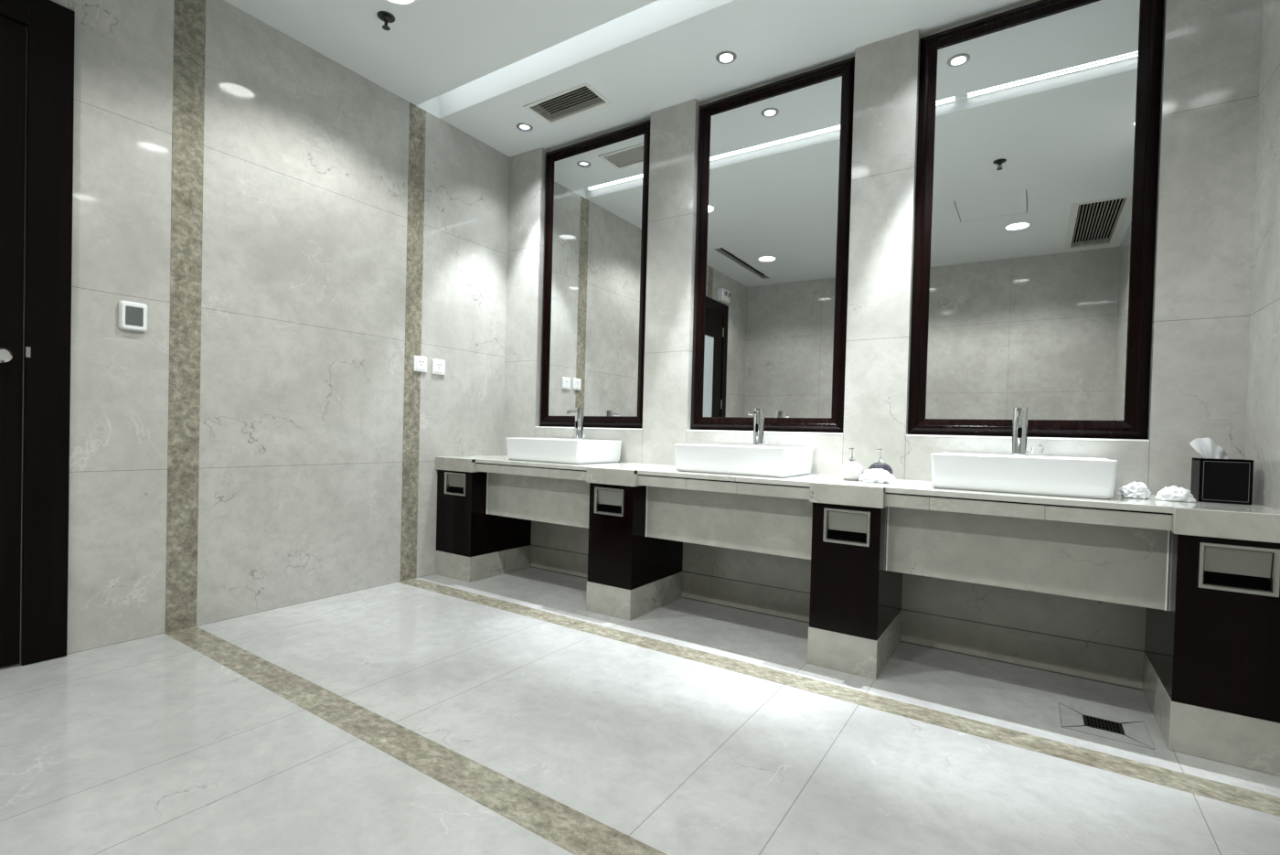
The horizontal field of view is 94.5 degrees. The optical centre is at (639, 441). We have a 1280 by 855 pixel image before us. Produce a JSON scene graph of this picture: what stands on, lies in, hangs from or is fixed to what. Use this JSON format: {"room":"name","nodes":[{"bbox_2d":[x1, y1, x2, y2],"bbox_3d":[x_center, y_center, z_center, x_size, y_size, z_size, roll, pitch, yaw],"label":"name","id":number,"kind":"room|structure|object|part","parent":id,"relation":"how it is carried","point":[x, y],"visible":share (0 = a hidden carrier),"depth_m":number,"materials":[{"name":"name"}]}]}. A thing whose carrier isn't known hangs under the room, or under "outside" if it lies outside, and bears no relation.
{"room":"public restroom","nodes":[
{"label":"public restroom","id":0,"kind":"room"},
{"bbox_2d":[0,0,509,669],"bbox_3d":[-1.994,-0.546,2.319,0.100,2.648,3.950,2,1,34],"label":"wall","id":1,"kind":"structure","parent":0,"point":[305,176],"depth_m":2.68,"materials":[{"name":"stone"}]},
{"bbox_2d":[0,0,74,667],"bbox_3d":[-2.345,-0.378,1.642,0.074,2.311,1.135,2,1,34],"label":"door","id":2,"kind":"structure","parent":1,"relation":"in","point":[50,25],"depth_m":2.05,"materials":[{"name":"brown wood"}]},
{"bbox_3d":[-2.126,-0.286,1.966,0.062,0.054,0.054,2,1,34],"label":"handle","id":3,"kind":"part","parent":2,"relation":"part of","materials":[{"name":"silver metal"}]},
{"bbox_3d":[-2.105,-0.306,2.034,0.001,0.035,0.011,2,1,34],"label":"latch plate","id":4,"kind":"part","parent":2,"relation":"part of","materials":[{"name":"metal"}]},
{"bbox_2d":[117,299,147,332],"bbox_3d":[-1.952,-0.481,2.279,0.018,0.112,0.086,2,1,34],"label":"thermostat","id":5,"kind":"object","parent":1,"relation":"attached to","point":[133,315],"visible":1,"depth_m":2.27,"materials":[{"name":"grey plastic"}]},
{"bbox_2d":[165,0,205,632],"bbox_3d":[-1.867,-0.544,2.428,0.011,2.648,0.108,2,1,34],"label":"trim","id":6,"kind":"structure","parent":1,"relation":"attached to","point":[189,16],"depth_m":2.42,"materials":[{"name":"brown stone"}]},
{"bbox_2d":[400,102,426,581],"bbox_3d":[-1.277,-0.542,3.319,0.011,2.648,0.104,2,1,34],"label":"trim","id":7,"kind":"structure","parent":1,"relation":"attached to","point":[415,180],"depth_m":3.31,"materials":[{"name":"brown stone"}]},
{"bbox_2d":[413,355,426,372],"bbox_3d":[-1.244,-0.438,3.354,0.012,0.086,0.086,2,1,34],"label":"wall socket","id":8,"kind":"object","parent":1,"relation":"attached to","point":[420,363],"visible":1,"depth_m":3.35,"materials":[{"name":"white plastic"}]},
{"bbox_2d":[431,359,445,374],"bbox_3d":[-1.176,-0.433,3.458,0.012,0.086,0.086,2,1,34],"label":"wall socket","id":9,"kind":"object","parent":1,"relation":"attached to","point":[438,368],"visible":1,"depth_m":3.45,"materials":[{"name":"white plastic"}]},
{"bbox_2d":[224,0,1033,157],"bbox_3d":[-0.429,-1.945,1.346,3.700,0.344,4.050,2,1,34],"label":"ceiling","id":10,"kind":"structure","parent":0,"point":[474,66],"depth_m":2.72,"materials":[{"name":"white paint"}]},
{"bbox_2d":[377,10,394,30],"bbox_3d":[-1.103,-1.820,2.570,0.072,0.052,0.072,2,1,34],"label":"sprinkler head","id":11,"kind":"object","parent":10,"relation":"attached to","point":[387,17],"visible":1,"depth_m":2.56},
{"bbox_2d":[384,0,417,5],"bbox_3d":[-0.995,-1.850,2.398,0.190,0.035,0.190,2,1,34],"label":"recessed light","id":12,"kind":"object","parent":10,"relation":"in","point":[395,2],"visible":1,"depth_m":2.48,"materials":[{"name":"white plastic"}]},
{"bbox_2d":[516,122,533,131],"bbox_3d":[-0.679,-1.877,3.481,0.096,0.064,0.096,2,1,34],"label":"ceiling spotlight","id":13,"kind":"object","parent":10,"relation":"attached to","point":[525,127],"visible":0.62,"depth_m":3.49,"materials":[{"name":"metal"}]},
{"bbox_2d":[522,82,611,125],"bbox_3d":[-0.395,-1.856,3.220,0.445,0.055,0.227,2,1,34],"label":"ceiling vent","id":14,"kind":"object","parent":10,"relation":"in","point":[581,93],"visible":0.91,"depth_m":3.24,"materials":[{"name":"white metal"}]},
{"bbox_2d":[715,50,736,63],"bbox_3d":[0.404,-1.823,2.763,0.096,0.064,0.096,2,1,34],"label":"ceiling spotlight","id":15,"kind":"object","parent":10,"relation":"attached to","point":[727,57],"visible":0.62,"depth_m":2.77,"materials":[{"name":"white"}]},
{"bbox_3d":[0.404,-1.826,2.763,0.052,0.044,0.052,2,1,34],"label":"bulb","id":16,"kind":"part","parent":15,"relation":"part of","materials":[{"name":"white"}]},
{"bbox_2d":[0,566,1279,854],"bbox_3d":[-0.503,0.881,1.387,3.700,0.100,4.050,2,1,34],"label":"floor","id":17,"kind":"structure","parent":0,"point":[149,745],"depth_m":1.62,"materials":[{"name":"tile"}]},
{"bbox_2d":[163,626,667,854],"bbox_3d":[-0.442,0.836,1.476,3.500,0.011,0.110,2,1,34],"label":"trim","id":18,"kind":"structure","parent":17,"relation":"in","point":[561,825],"depth_m":1.53,"materials":[{"name":"brown stone"}]},
{"bbox_2d":[434,469,531,582],"bbox_3d":[-0.942,0.478,3.595,0.304,0.616,0.484,2,1,34],"label":"base cabinet","id":19,"kind":"object","parent":17,"relation":"on","point":[473,544],"visible":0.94,"depth_m":3.41,"materials":[{"name":"brown wood"}]},
{"bbox_3d":[-1.053,0.245,3.398,0.180,0.128,0.032,2,1,34],"label":"bin frame","id":20,"kind":"part","parent":19,"relation":"part of","materials":[{"name":"metal"}]},
{"bbox_2d":[586,482,682,620],"bbox_3d":[-0.012,0.512,2.979,0.258,0.616,0.484,2,1,34],"label":"base cabinet","id":21,"kind":"object","parent":17,"relation":"on","point":[632,574],"visible":0.95,"depth_m":2.80,"materials":[{"name":"brown wood"}]},
{"bbox_3d":[-0.139,0.284,2.792,0.172,0.128,0.032,2,1,34],"label":"bin frame","id":22,"kind":"part","parent":21,"relation":"part of","materials":[{"name":"metal"}]},
{"bbox_2d":[397,577,1279,816],"bbox_3d":[0.143,0.838,2.359,3.500,0.011,0.108,2,1,34],"label":"trim","id":23,"kind":"structure","parent":17,"relation":"in","point":[1254,800],"depth_m":1.85,"materials":[{"name":"brown stone"}]},
{"bbox_2d":[807,501,902,679],"bbox_3d":[0.883,0.544,2.385,0.250,0.616,0.484,2,1,34],"label":"base cabinet","id":24,"kind":"object","parent":17,"relation":"on","point":[855,626],"visible":0.93,"depth_m":2.19,"materials":[{"name":"brown wood"}]},
{"bbox_3d":[0.768,0.316,2.191,0.167,0.128,0.032,2,1,34],"label":"bin frame","id":25,"kind":"part","parent":24,"relation":"part of","materials":[{"name":"metal"}]},
{"bbox_2d":[1058,702,1155,749],"bbox_3d":[1.432,0.876,1.827,0.218,0.006,0.204,2,1,34],"label":"floor drain","id":26,"kind":"object","parent":17,"relation":"on","point":[1091,721],"visible":1,"depth_m":1.82,"materials":[{"name":"stone"}]},
{"bbox_2d":[1142,531,1279,776],"bbox_3d":[1.746,0.575,1.813,0.239,0.616,0.484,2,1,34],"label":"base cabinet","id":27,"kind":"object","parent":17,"relation":"on","point":[1211,668],"visible":0.94,"depth_m":1.63,"materials":[{"name":"brown wood"}]},
{"bbox_3d":[1.633,0.347,1.618,0.159,0.128,0.032,2,1,34],"label":"bin frame","id":28,"kind":"part","parent":27,"relation":"part of","materials":[{"name":"metal"}]},
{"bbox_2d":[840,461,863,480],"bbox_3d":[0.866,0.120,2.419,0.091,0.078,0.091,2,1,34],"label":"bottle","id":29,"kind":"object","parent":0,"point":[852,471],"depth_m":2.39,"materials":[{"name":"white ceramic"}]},
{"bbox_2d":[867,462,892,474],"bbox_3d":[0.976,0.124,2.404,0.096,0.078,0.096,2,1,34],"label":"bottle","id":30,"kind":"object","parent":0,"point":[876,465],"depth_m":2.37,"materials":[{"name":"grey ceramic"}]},
{"bbox_2d":[502,0,1262,690],"bbox_3d":[0.601,-0.494,2.978,3.700,2.660,0.185,2,1,34],"label":"wall","id":31,"kind":"structure","parent":0,"point":[1211,51],"depth_m":2.53,"materials":[{"name":"stone"}]},
{"bbox_2d":[534,426,641,429],"bbox_3d":[-0.321,-0.078,3.529,0.813,0.007,0.019,2,1,34],"label":"trim","id":32,"kind":"structure","parent":31,"relation":"attached to","point":[535,426],"depth_m":3.48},
{"bbox_2d":[539,119,650,428],"bbox_3d":[-0.284,-0.950,3.537,0.813,1.735,0.032,2,1,34],"label":"wall mirror","id":33,"kind":"object","parent":31,"relation":"attached to","point":[597,188],"visible":0.88,"depth_m":3.53,"materials":[{"name":"brown mirror"}]},
{"bbox_2d":[686,429,842,434],"bbox_3d":[0.592,-0.046,2.924,0.812,0.007,0.019,2,1,34],"label":"trim","id":34,"kind":"structure","parent":31,"relation":"attached to","point":[687,430],"depth_m":2.87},
{"bbox_2d":[690,56,854,432],"bbox_3d":[0.629,-0.911,2.932,0.812,1.723,0.032,2,1,34],"label":"wall mirror","id":35,"kind":"object","parent":31,"relation":"attached to","point":[774,159],"visible":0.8,"depth_m":2.91,"materials":[{"name":"brown mirror"}]},
{"bbox_2d":[435,455,1279,543],"bbox_3d":[0.405,0.180,2.719,3.498,0.075,0.528,2,1,34],"label":"countertop","id":36,"kind":"structure","parent":31,"relation":"attached to","point":[1255,522],"depth_m":2.06,"materials":[{"name":"stone"}]},
{"bbox_2d":[486,472,589,528],"bbox_3d":[-0.527,0.282,3.179,0.837,0.299,0.022,2,1,34],"label":"apron panel","id":37,"kind":"object","parent":36,"relation":"attached to","point":[560,501],"visible":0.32,"depth_m":3.18,"materials":[{"name":"stone"}]},
{"bbox_2d":[506,437,622,464],"bbox_3d":[-0.427,0.050,3.336,0.526,0.124,0.400,2,1,34],"label":"vessel sink","id":38,"kind":"object","parent":36,"relation":"in","point":[549,450],"visible":1,"depth_m":3.17,"materials":[{"name":"white ceramic"}]},
{"bbox_2d":[565,407,584,439],"bbox_3d":[-0.368,-0.101,3.381,0.075,0.180,0.142,2,1,34],"label":"faucet","id":39,"kind":"object","parent":38,"relation":"on","point":[579,411],"visible":0.91,"depth_m":3.40,"materials":[{"name":"silver metal"}]},
{"bbox_3d":[-0.385,-0.165,3.367,0.022,0.026,0.100,2,1,34],"label":"spout","id":40,"kind":"part","parent":39,"relation":"part of","materials":[{"name":"silver metal"}]},
{"bbox_2d":[645,485,812,559],"bbox_3d":[0.378,0.315,2.579,0.823,0.299,0.022,2,1,34],"label":"apron panel","id":41,"kind":"object","parent":36,"relation":"attached to","point":[762,524],"visible":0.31,"depth_m":2.56,"materials":[{"name":"stone"}]},
{"bbox_2d":[674,443,813,477],"bbox_3d":[0.482,0.083,2.734,0.526,0.124,0.400,2,1,34],"label":"vessel sink","id":42,"kind":"object","parent":36,"relation":"in","point":[714,458],"visible":1,"depth_m":2.57,"materials":[{"name":"white ceramic"}]},
{"bbox_2d":[748,407,767,446],"bbox_3d":[0.549,-0.068,2.773,0.075,0.180,0.142,2,1,34],"label":"faucet","id":43,"kind":"object","parent":42,"relation":"on","point":[759,412],"visible":0.99,"depth_m":2.79,"materials":[{"name":"silver metal"}]},
{"bbox_3d":[0.532,-0.132,2.759,0.022,0.026,0.100,2,1,34],"label":"spout","id":44,"kind":"part","parent":43,"relation":"part of","materials":[{"name":"silver metal"}]},
{"bbox_2d":[840,448,863,480],"bbox_3d":[0.867,0.093,2.419,0.091,0.133,0.091,2,1,34],"label":"soap dispenser","id":45,"kind":"object","parent":36,"relation":"on","point":[851,470],"visible":0.98,"depth_m":2.39,"materials":[{"name":"white ceramic"}]},
{"bbox_2d":[858,468,895,482],"bbox_3d":[0.936,0.134,2.333,0.135,0.054,0.076,2,1,25],"label":"crumpled tissue","id":46,"kind":"object","parent":36,"relation":"on","point":[873,475],"visible":1,"depth_m":2.31,"materials":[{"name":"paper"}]},
{"bbox_2d":[867,448,892,474],"bbox_3d":[0.977,0.096,2.404,0.096,0.133,0.096,2,1,34],"label":"soap dispenser","id":47,"kind":"object","parent":36,"relation":"on","point":[880,464],"visible":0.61,"depth_m":2.38,"materials":[{"name":"grey ceramic"}]},
{"bbox_2d":[930,451,1117,499],"bbox_3d":[1.371,0.115,2.145,0.526,0.124,0.400,2,1,34],"label":"vessel sink","id":48,"kind":"object","parent":36,"relation":"in","point":[1072,476],"visible":0.99,"depth_m":1.97,"materials":[{"name":"white ceramic"}]},
{"bbox_2d":[1009,407,1033,455],"bbox_3d":[1.419,-0.037,2.196,0.075,0.180,0.142,2,1,34],"label":"faucet","id":49,"kind":"object","parent":48,"relation":"on","point":[1020,415],"visible":0.99,"depth_m":2.21,"materials":[{"name":"silver metal"}]},
{"bbox_3d":[1.403,-0.101,2.182,0.022,0.026,0.100,2,1,34],"label":"spout","id":50,"kind":"part","parent":49,"relation":"part of","materials":[{"name":"silver metal"}]},
{"bbox_2d":[885,506,1170,610],"bbox_3d":[1.258,0.346,1.996,0.793,0.299,0.022,2,1,34],"label":"apron panel","id":51,"kind":"object","parent":36,"relation":"attached to","point":[1123,565],"visible":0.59,"depth_m":1.95,"materials":[{"name":"stone"}]},
{"bbox_2d":[1119,481,1151,499],"bbox_3d":[1.619,0.158,1.933,0.074,0.054,0.075,1,1,-31],"label":"crumpled tissue","id":52,"kind":"object","parent":36,"relation":"on","point":[1132,490],"visible":1,"depth_m":1.91,"materials":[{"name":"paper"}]},
{"bbox_2d":[1154,485,1195,501],"bbox_3d":[1.694,0.164,1.869,0.077,0.048,0.079,1,1,-6],"label":"crumpled tissue","id":53,"kind":"object","parent":36,"relation":"on","point":[1173,493],"visible":1,"depth_m":1.85,"materials":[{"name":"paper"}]},
{"bbox_2d":[1189,437,1253,504],"bbox_3d":[1.838,0.091,1.880,0.134,0.203,0.121,2,1,34],"label":"tissue box","id":54,"kind":"object","parent":36,"relation":"on","point":[1215,477],"visible":0.99,"depth_m":1.84,"materials":[{"name":"black leather"}]},
{"bbox_2d":[906,434,1149,441],"bbox_3d":[1.484,-0.014,2.332,0.801,0.007,0.019,2,1,34],"label":"trim","id":55,"kind":"structure","parent":31,"relation":"attached to","point":[906,434],"depth_m":2.28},
{"bbox_2d":[907,0,1164,439],"bbox_3d":[1.520,-0.873,2.341,0.801,1.711,0.032,2,1,34],"label":"wall mirror","id":56,"kind":"object","parent":31,"relation":"attached to","point":[1038,133],"visible":0.87,"depth_m":2.32,"materials":[{"name":"brown mirror"}]},
{"bbox_2d":[1244,0,1279,510],"bbox_3d":[1.005,-0.445,0.331,0.100,2.660,3.950,2,1,34],"label":"wall","id":57,"kind":"structure","parent":0,"point":[1262,442],"depth_m":1.84,"materials":[{"name":"stone"}]}
]}

